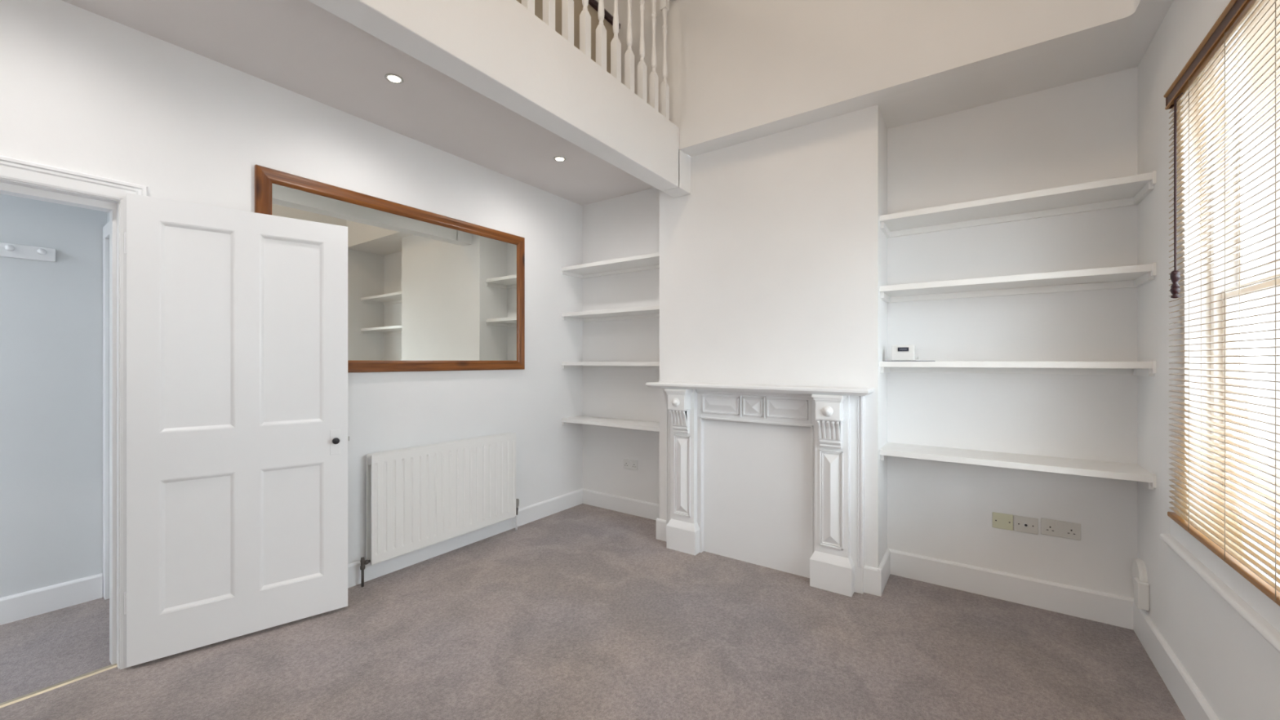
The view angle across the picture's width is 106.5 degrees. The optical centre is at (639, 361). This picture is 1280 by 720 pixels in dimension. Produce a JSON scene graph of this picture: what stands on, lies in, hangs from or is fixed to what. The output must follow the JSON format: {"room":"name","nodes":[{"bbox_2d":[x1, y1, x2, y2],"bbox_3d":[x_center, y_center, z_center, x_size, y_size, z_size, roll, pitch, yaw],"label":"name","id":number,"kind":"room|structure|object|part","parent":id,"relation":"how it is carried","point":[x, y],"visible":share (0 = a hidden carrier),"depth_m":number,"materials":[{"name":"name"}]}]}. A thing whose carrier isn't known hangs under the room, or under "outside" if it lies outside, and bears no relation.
{"room":"living room","nodes":[
{"label":"living room","id":0,"kind":"room"},
{"bbox_2d":[0,193,107,597],"bbox_3d":[-3.600,0.020,1.926,0.095,2.600,4.200,0,0,35],"label":"wall","id":1,"kind":"structure","parent":0,"point":[51,313],"depth_m":2.52,"materials":[{"name":"white paint"}]},
{"bbox_2d":[0,242,55,262],"bbox_3d":[-3.275,-0.560,2.238,0.078,0.070,0.684,0,0,35],"label":"peg rail","id":2,"kind":"object","parent":1,"relation":"attached to","point":[6,250],"visible":1,"depth_m":2.45,"materials":[{"name":"white paint"}]},
{"bbox_2d":[0,573,102,625],"bbox_3d":[-3.857,1.254,1.464,0.018,0.132,2.950,0,0,35],"label":"baseboard","id":3,"kind":"structure","parent":1,"relation":"attached to","point":[30,603],"depth_m":2.51,"materials":[{"name":"white paint"}]},
{"bbox_2d":[0,0,582,564],"bbox_3d":[-2.029,-0.165,2.440,0.120,2.969,5.250,0,0,35],"label":"wall","id":4,"kind":"structure","parent":0,"point":[83,91],"depth_m":2.67,"materials":[{"name":"white paint"}]},
{"bbox_2d":[0,155,147,669],"bbox_3d":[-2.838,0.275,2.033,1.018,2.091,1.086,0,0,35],"label":"door frame","id":5,"kind":"structure","parent":4,"relation":"attached to","point":[18,177],"depth_m":2.05,"materials":[{"name":"white paint"}]},
{"bbox_2d":[124,192,349,667],"bbox_3d":[-1.865,0.294,2.280,0.829,2.019,0.078,0,0,-39],"label":"door","id":6,"kind":"structure","parent":4,"relation":"in","point":[237,437],"depth_m":2.25,"materials":[{"name":"white paint"}]},
{"bbox_3d":[-1.883,0.248,2.295,0.604,1.727,0.030,0,0,-39],"label":"panel moulding","id":7,"kind":"part","parent":6,"relation":"part of","materials":[{"name":"white paint"}]},
{"bbox_3d":[-1.599,0.425,2.503,0.044,0.130,0.003,0,0,-39],"label":"knob plate","id":8,"kind":"part","parent":6,"relation":"part of","materials":[{"name":"white paint"}]},
{"bbox_3d":[-1.584,0.415,2.486,0.033,0.033,0.043,0,0,-39],"label":"knob","id":9,"kind":"part","parent":6,"relation":"part of","materials":[{"name":"black plastic"}]},
{"bbox_2d":[254,164,524,372],"bbox_3d":[-1.444,-0.465,3.142,0.027,1.063,1.760,0,0,35],"label":"wall mirror","id":10,"kind":"object","parent":4,"relation":"attached to","point":[428,291],"visible":0.76,"depth_m":3.12,"materials":[{"name":"brown wood"}]},
{"bbox_3d":[-1.444,-0.961,3.142,0.027,0.071,1.760,0,0,35],"label":"frame rail","id":11,"kind":"part","parent":10,"relation":"part of","materials":[{"name":"brown wood"}]},
{"bbox_3d":[-1.444,0.032,3.142,0.027,0.071,1.760,0,0,35],"label":"frame rail","id":12,"kind":"part","parent":10,"relation":"part of","materials":[{"name":"brown wood"}]},
{"bbox_2d":[360,431,519,586],"bbox_3d":[-1.306,0.937,3.275,0.099,0.766,1.177,0,0,35],"label":"radiator","id":13,"kind":"object","parent":4,"relation":"attached to","point":[420,497],"visible":1,"depth_m":3.14,"materials":[{"name":"white metal"}]},
{"bbox_2d":[347,488,582,587],"bbox_3d":[-1.349,1.254,3.285,0.018,0.132,2.845,0,0,35],"label":"baseboard","id":14,"kind":"structure","parent":4,"relation":"attached to","point":[527,514],"depth_m":3.40,"materials":[{"name":"white paint"}]},
{"bbox_2d":[62,0,688,205],"bbox_3d":[-1.490,-1.518,2.047,1.214,0.139,5.030,0,0,35],"label":"ceiling","id":15,"kind":"structure","parent":0,"point":[300,46],"depth_m":2.45,"materials":[{"name":"white paint"}]},
{"bbox_2d":[384,73,403,84],"bbox_3d":[-1.260,-1.446,2.448,0.086,0.006,0.086,0,0,35],"label":"recessed light","id":16,"kind":"object","parent":15,"relation":"in","point":[393,78],"visible":1,"depth_m":2.44,"materials":[{"name":"silver metal"}]},
{"bbox_3d":[-1.260,-1.445,2.448,0.058,0.005,0.058,0,0,35],"label":"bulb","id":17,"kind":"part","parent":16,"relation":"part of","materials":[{"name":"white glass"}]},
{"bbox_2d":[307,0,690,197],"bbox_3d":[-1.044,-1.389,1.520,0.142,0.408,4.681,0,0,35],"label":"ceiling beam","id":18,"kind":"structure","parent":15,"relation":"attached to","point":[500,50],"depth_m":2.20,"materials":[{"name":"white paint"}]},
{"bbox_2d":[521,0,675,119],"bbox_3d":[-1.061,-2.064,1.437,0.074,0.942,4.526,0,0,35],"label":"balustrade","id":19,"kind":"object","parent":18,"relation":"on","point":[548,6],"visible":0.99,"depth_m":2.74,"materials":[{"name":"white paint"}]},
{"bbox_2d":[553,155,565,161],"bbox_3d":[-0.575,-1.446,3.420,0.086,0.006,0.086,0,0,35],"label":"recessed light","id":20,"kind":"object","parent":15,"relation":"in","point":[558,158],"visible":1,"depth_m":3.41,"materials":[{"name":"silver metal"}]},
{"bbox_3d":[-0.575,-1.445,3.420,0.058,0.005,0.058,0,0,35],"label":"bulb","id":21,"kind":"part","parent":20,"relation":"part of","materials":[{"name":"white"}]},
{"bbox_2d":[516,0,613,73],"bbox_3d":[-0.963,-2.034,2.530,0.090,0.892,2.626,0,0,35],"label":"wall","id":22,"kind":"structure","parent":0,"point":[578,6],"depth_m":3.23,"materials":[{"name":"white paint"}]},
{"bbox_2d":[588,0,620,29],"bbox_3d":[-0.963,-2.510,2.530,0.150,0.060,2.626,0,0,35],"label":"stair handrail","id":23,"kind":"object","parent":22,"relation":"on","point":[593,3],"visible":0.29,"depth_m":3.43,"materials":[{"name":"black wood"}]},
{"bbox_2d":[0,503,1186,719],"bbox_3d":[-1.090,1.370,1.276,5.148,0.100,6.030,0,0,35],"label":"floor","id":24,"kind":"structure","parent":0,"point":[578,612],"depth_m":2.16,"materials":[{"name":"carpet"}]},
{"bbox_2d":[0,663,117,708],"bbox_3d":[-2.507,1.317,1.740,0.035,0.006,0.815,0,0,35],"label":"threshold strip","id":25,"kind":"object","parent":24,"relation":"on","point":[111,666],"visible":1,"depth_m":1.93,"materials":[{"name":"gold metal"}]},
{"bbox_2d":[645,381,875,596],"bbox_3d":[0.684,0.736,3.039,1.440,1.168,0.205,0,0,35],"label":"fireplace surround","id":26,"kind":"object","parent":24,"relation":"on","point":[771,476],"visible":1,"depth_m":3.03,"materials":[{"name":"white paint"}]},
{"bbox_3d":[0.288,0.795,3.317,0.132,0.560,0.022,0,0,35],"label":"raised panel","id":27,"kind":"part","parent":26,"relation":"part of","materials":[{"name":"white paint"}]},
{"bbox_2d":[645,381,875,395],"bbox_3d":[0.686,0.171,3.042,1.440,0.038,0.200,0,0,35],"label":"mantel shelf","id":28,"kind":"object","parent":26,"relation":"attached to","point":[677,387],"depth_m":2.94,"materials":[{"name":"white paint"}]},
{"bbox_3d":[1.098,0.795,2.746,0.132,0.560,0.022,0,0,35],"label":"raised panel","id":29,"kind":"part","parent":26,"relation":"part of","materials":[{"name":"white paint"}]},
{"bbox_2d":[659,104,887,568],"bbox_3d":[0.845,-0.065,3.265,1.470,2.769,0.349,0,0,35],"label":"wall","id":30,"kind":"structure","parent":0,"point":[773,265],"depth_m":3.00,"materials":[{"name":"white paint"}]},
{"bbox_2d":[582,66,1137,598],"bbox_3d":[1.072,-0.165,3.392,3.852,2.969,0.120,0,0,35],"label":"wall","id":31,"kind":"structure","parent":0,"point":[1086,131],"depth_m":2.68,"materials":[{"name":"white paint"}]},
{"bbox_2d":[561,252,659,278],"bbox_3d":[-0.175,-0.799,4.029,1.078,0.062,0.275,0,0,35],"label":"shelf","id":32,"kind":"object","parent":31,"relation":"attached to","point":[646,261],"visible":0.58,"depth_m":4.04,"materials":[{"name":"white wood"}]},
{"bbox_2d":[561,305,659,322],"bbox_3d":[-0.175,-0.394,4.029,1.078,0.062,0.275,0,0,35],"label":"shelf","id":33,"kind":"object","parent":31,"relation":"attached to","point":[645,312],"visible":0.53,"depth_m":4.05,"materials":[{"name":"white wood"}]},
{"bbox_2d":[561,415,659,431],"bbox_3d":[-0.175,0.538,4.029,1.078,0.062,0.275,0,0,35],"label":"shelf","id":34,"kind":"object","parent":31,"relation":"attached to","point":[584,420],"visible":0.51,"depth_m":4.00,"materials":[{"name":"white wood"}]},
{"bbox_2d":[561,361,659,369],"bbox_3d":[-0.175,0.038,4.029,1.078,0.062,0.275,0,0,35],"label":"shelf","id":35,"kind":"object","parent":31,"relation":"attached to","point":[566,365],"visible":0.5,"depth_m":4.05,"materials":[{"name":"white wood"}]},
{"bbox_2d":[623,457,637,470],"bbox_3d":[-0.084,0.892,4.125,0.146,0.086,0.014,0,0,35],"label":"double socket","id":36,"kind":"object","parent":31,"relation":"attached to","point":[628,464],"visible":1,"depth_m":4.12,"materials":[{"name":"white plastic"}]},
{"bbox_2d":[582,488,1133,629],"bbox_3d":[0.850,1.245,3.251,3.652,0.150,0.367,0,0,35],"label":"baseboard","id":37,"kind":"structure","parent":31,"relation":"attached to","point":[1108,608],"depth_m":2.69,"materials":[{"name":"white paint"}]},
{"bbox_2d":[992,511,1013,530],"bbox_3d":[2.013,0.889,2.650,0.092,0.086,0.009,0,0,35],"label":"blank plate","id":38,"kind":"object","parent":31,"relation":"attached to","point":[1002,521],"visible":1,"depth_m":2.65,"materials":[{"name":"beige plastic"}]},
{"bbox_2d":[879,170,1156,238],"bbox_3d":[1.910,-0.803,2.543,1.103,0.071,0.302,0,0,35],"label":"shelf","id":39,"kind":"object","parent":31,"relation":"attached to","point":[1126,191],"visible":1,"depth_m":2.48,"materials":[{"name":"white wood"}]},
{"bbox_2d":[879,262,1156,302],"bbox_3d":[1.910,-0.399,2.543,1.103,0.071,0.302,0,0,35],"label":"shelf","id":40,"kind":"object","parent":31,"relation":"attached to","point":[1131,276],"visible":1,"depth_m":2.48,"materials":[{"name":"white wood"}]},
{"bbox_2d":[879,442,1156,489],"bbox_3d":[1.910,0.538,2.543,1.103,0.071,0.302,0,0,35],"label":"shelf","id":41,"kind":"object","parent":31,"relation":"attached to","point":[1105,469],"visible":1,"depth_m":2.43,"materials":[{"name":"white wood"}]},
{"bbox_2d":[879,360,1156,376],"bbox_3d":[1.910,0.034,2.543,1.103,0.071,0.302,0,0,35],"label":"shelf","id":42,"kind":"object","parent":31,"relation":"attached to","point":[1134,368],"visible":0.98,"depth_m":2.46,"materials":[{"name":"white wood"}]},
{"bbox_2d":[891,344,918,360],"bbox_3d":[1.518,-0.045,2.744,0.144,0.094,0.065,0,0,35],"label":"thermostat","id":43,"kind":"object","parent":42,"relation":"on","point":[899,353],"visible":0.97,"depth_m":2.73,"materials":[{"name":"white plastic"}]},
{"bbox_2d":[883,360,935,361],"bbox_3d":[1.509,0.000,2.684,0.255,0.004,0.034,0,0,35],"label":"leaflet","id":44,"kind":"object","parent":42,"relation":"on","point":[883,361],"visible":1,"depth_m":2.67,"materials":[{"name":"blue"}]},
{"bbox_2d":[1013,515,1038,534],"bbox_3d":[2.093,0.889,2.591,0.104,0.086,0.013,0,0,35],"label":"socket","id":45,"kind":"object","parent":31,"relation":"attached to","point":[1022,524],"visible":1,"depth_m":2.59,"materials":[{"name":"white plastic"}]},
{"bbox_2d":[1040,518,1080,540],"bbox_3d":[2.210,0.883,2.508,0.158,0.086,0.014,0,0,35],"label":"double socket","id":46,"kind":"object","parent":31,"relation":"attached to","point":[1068,530],"visible":1,"depth_m":2.51,"materials":[{"name":"white plastic"}]},
{"bbox_2d":[595,0,1135,154],"bbox_3d":[0.641,-2.365,3.049,3.543,1.831,0.130,0,0,35],"label":"wall","id":47,"kind":"structure","parent":0,"point":[738,69],"depth_m":2.74,"materials":[{"name":"white paint"}]},
{"bbox_2d":[687,0,1173,156],"bbox_3d":[0.056,-1.519,0.957,2.306,0.140,5.030,0,0,35],"label":"soffit","id":48,"kind":"object","parent":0,"point":[1125,49],"visible":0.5,"depth_m":2.43,"materials":[{"name":"white paint"}]},
{"bbox_2d":[1137,0,1279,719],"bbox_3d":[1.052,-0.165,0.195,0.200,2.969,5.130,0,0,35],"label":"wall","id":49,"kind":"structure","parent":0,"point":[1236,670],"depth_m":1.85,"materials":[{"name":"white paint"}]},
{"bbox_2d":[1131,558,1149,610],"bbox_3d":[2.368,1.046,2.269,0.040,0.198,0.188,0,0,35],"label":"junction","id":50,"kind":"object","parent":49,"relation":"attached to","point":[1139,571],"visible":1,"depth_m":2.22,"materials":[{"name":"white plastic"}]},
{"bbox_2d":[1133,601,1219,719],"bbox_3d":[0.991,1.245,0.298,0.018,0.150,5.030,0,0,35],"label":"baseboard","id":51,"kind":"structure","parent":49,"relation":"attached to","point":[1189,700],"depth_m":1.89,"materials":[{"name":"white paint"}]},
{"bbox_2d":[1159,65,1279,653],"bbox_3d":[1.726,-0.114,1.224,0.184,1.733,1.670,0,0,35],"label":"window","id":52,"kind":"structure","parent":49,"relation":"in","point":[1256,608],"depth_m":1.71,"materials":[{"name":"white paint"}]},
{"bbox_3d":[1.691,0.680,1.249,0.099,0.145,1.670,0,0,35],"label":"sill","id":53,"kind":"part","parent":52,"relation":"part of","materials":[{"name":"white paint"}]},
{"bbox_2d":[1163,0,1279,606],"bbox_3d":[1.640,-0.222,1.255,0.063,1.665,1.550,0,0,35],"label":"blind","id":54,"kind":"object","parent":52,"relation":"attached to","point":[1239,55],"visible":1,"depth_m":1.45,"materials":[{"name":"brown wood"}]},
{"bbox_3d":[1.980,-0.652,1.755,0.023,0.664,0.012,0,0,35],"label":"pull cord","id":55,"kind":"part","parent":54,"relation":"part of","materials":[{"name":"brown fabric"}]},
{"bbox_3d":[1.954,-0.201,1.681,0.031,1.603,0.002,0,0,35],"label":"ladder cord","id":56,"kind":"part","parent":54,"relation":"part of","materials":[{"name":"beige fabric"}]},
{"bbox_3d":[1.649,-1.048,1.250,0.042,0.012,1.550,0,0,35],"label":"pelmet moulding","id":57,"kind":"part","parent":54,"relation":"part of","materials":[{"name":"brown wood"}]},
{"bbox_3d":[1.637,-1.000,1.256,0.009,0.010,1.544,0,0,35],"label":"pelmet moulding","id":58,"kind":"part","parent":54,"relation":"part of","materials":[{"name":"brown wood"}]},
{"bbox_3d":[1.652,-1.028,1.246,0.028,0.042,1.541,0,0,35],"label":"head rail","id":59,"kind":"part","parent":54,"relation":"part of","materials":[{"name":"brown wood"}]},
{"bbox_3d":[1.649,0.602,1.249,0.027,0.018,1.542,0,0,35],"label":"rail","id":60,"kind":"part","parent":54,"relation":"part of","materials":[{"name":"brown wood"}]},
{"bbox_3d":[1.781,-0.201,1.436,0.031,1.603,0.002,0,0,35],"label":"ladder cord","id":61,"kind":"part","parent":54,"relation":"part of","materials":[{"name":"beige fabric"}]},
{"bbox_3d":[1.608,-0.201,1.191,0.031,1.603,0.002,0,0,35],"label":"ladder cord","id":62,"kind":"part","parent":54,"relation":"part of","materials":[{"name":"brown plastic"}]},
{"bbox_3d":[1.738,-0.180,1.160,0.080,1.600,1.460,0,0,35],"label":"frame","id":63,"kind":"part","parent":52,"relation":"part of","materials":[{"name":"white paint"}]},
{"bbox_3d":[1.734,0.165,1.163,0.030,0.850,1.400,0,0,35],"label":"sash","id":64,"kind":"part","parent":52,"relation":"part of","materials":[{"name":"white paint"}]},
{"bbox_3d":[1.763,-0.580,1.143,0.030,0.720,1.400,0,0,35],"label":"sash","id":65,"kind":"part","parent":52,"relation":"part of","materials":[{"name":"white paint"}]}
]}

